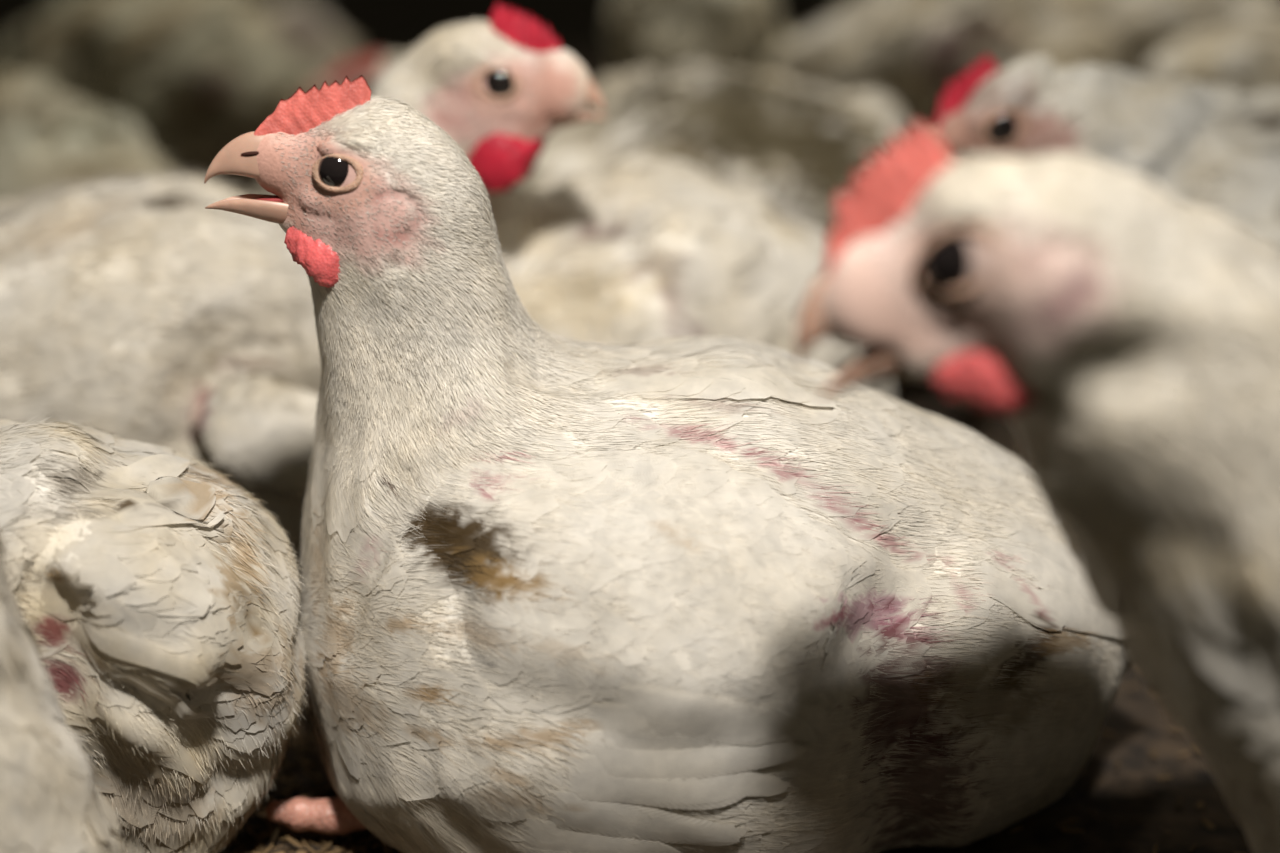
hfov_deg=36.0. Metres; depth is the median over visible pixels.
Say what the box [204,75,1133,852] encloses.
chicken
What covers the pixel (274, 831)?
wood shavings
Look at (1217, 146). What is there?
chicken
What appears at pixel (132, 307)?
chicken
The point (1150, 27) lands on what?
chicken
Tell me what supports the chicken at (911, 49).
on the floor
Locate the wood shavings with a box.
[219,378,1239,852]
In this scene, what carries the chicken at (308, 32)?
on the floor
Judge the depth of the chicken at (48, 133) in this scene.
1.08 m
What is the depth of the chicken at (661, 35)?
1.39 m
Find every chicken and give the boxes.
[0,0,320,185]
[0,67,177,199]
[0,167,322,556]
[0,415,310,852]
[0,524,126,852]
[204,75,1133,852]
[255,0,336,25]
[257,51,401,194]
[260,0,359,75]
[371,0,892,396]
[518,51,951,390]
[607,0,794,74]
[772,0,1132,128]
[795,118,1279,852]
[931,52,1279,254]
[1046,0,1279,75]
[1143,6,1279,92]
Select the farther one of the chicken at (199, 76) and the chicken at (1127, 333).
the chicken at (199, 76)
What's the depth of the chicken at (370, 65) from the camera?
1.13 m
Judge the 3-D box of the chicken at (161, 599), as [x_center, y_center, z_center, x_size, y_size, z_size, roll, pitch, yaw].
[-0.203,0.073,0.664,0.183,0.157,0.118,-2,20,-7]
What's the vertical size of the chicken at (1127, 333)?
0.266 m
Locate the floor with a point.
(1130, 805)
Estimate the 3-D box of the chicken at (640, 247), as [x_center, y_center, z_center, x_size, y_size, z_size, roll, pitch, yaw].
[-0.007,-0.078,0.896,0.262,0.248,0.172,0,20,0]
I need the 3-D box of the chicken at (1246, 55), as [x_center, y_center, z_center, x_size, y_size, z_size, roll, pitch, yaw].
[0.439,-0.159,1.232,0.269,0.207,0.222,0,20,0]
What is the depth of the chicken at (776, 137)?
1.05 m
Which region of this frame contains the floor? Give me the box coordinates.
[0,0,1252,852]

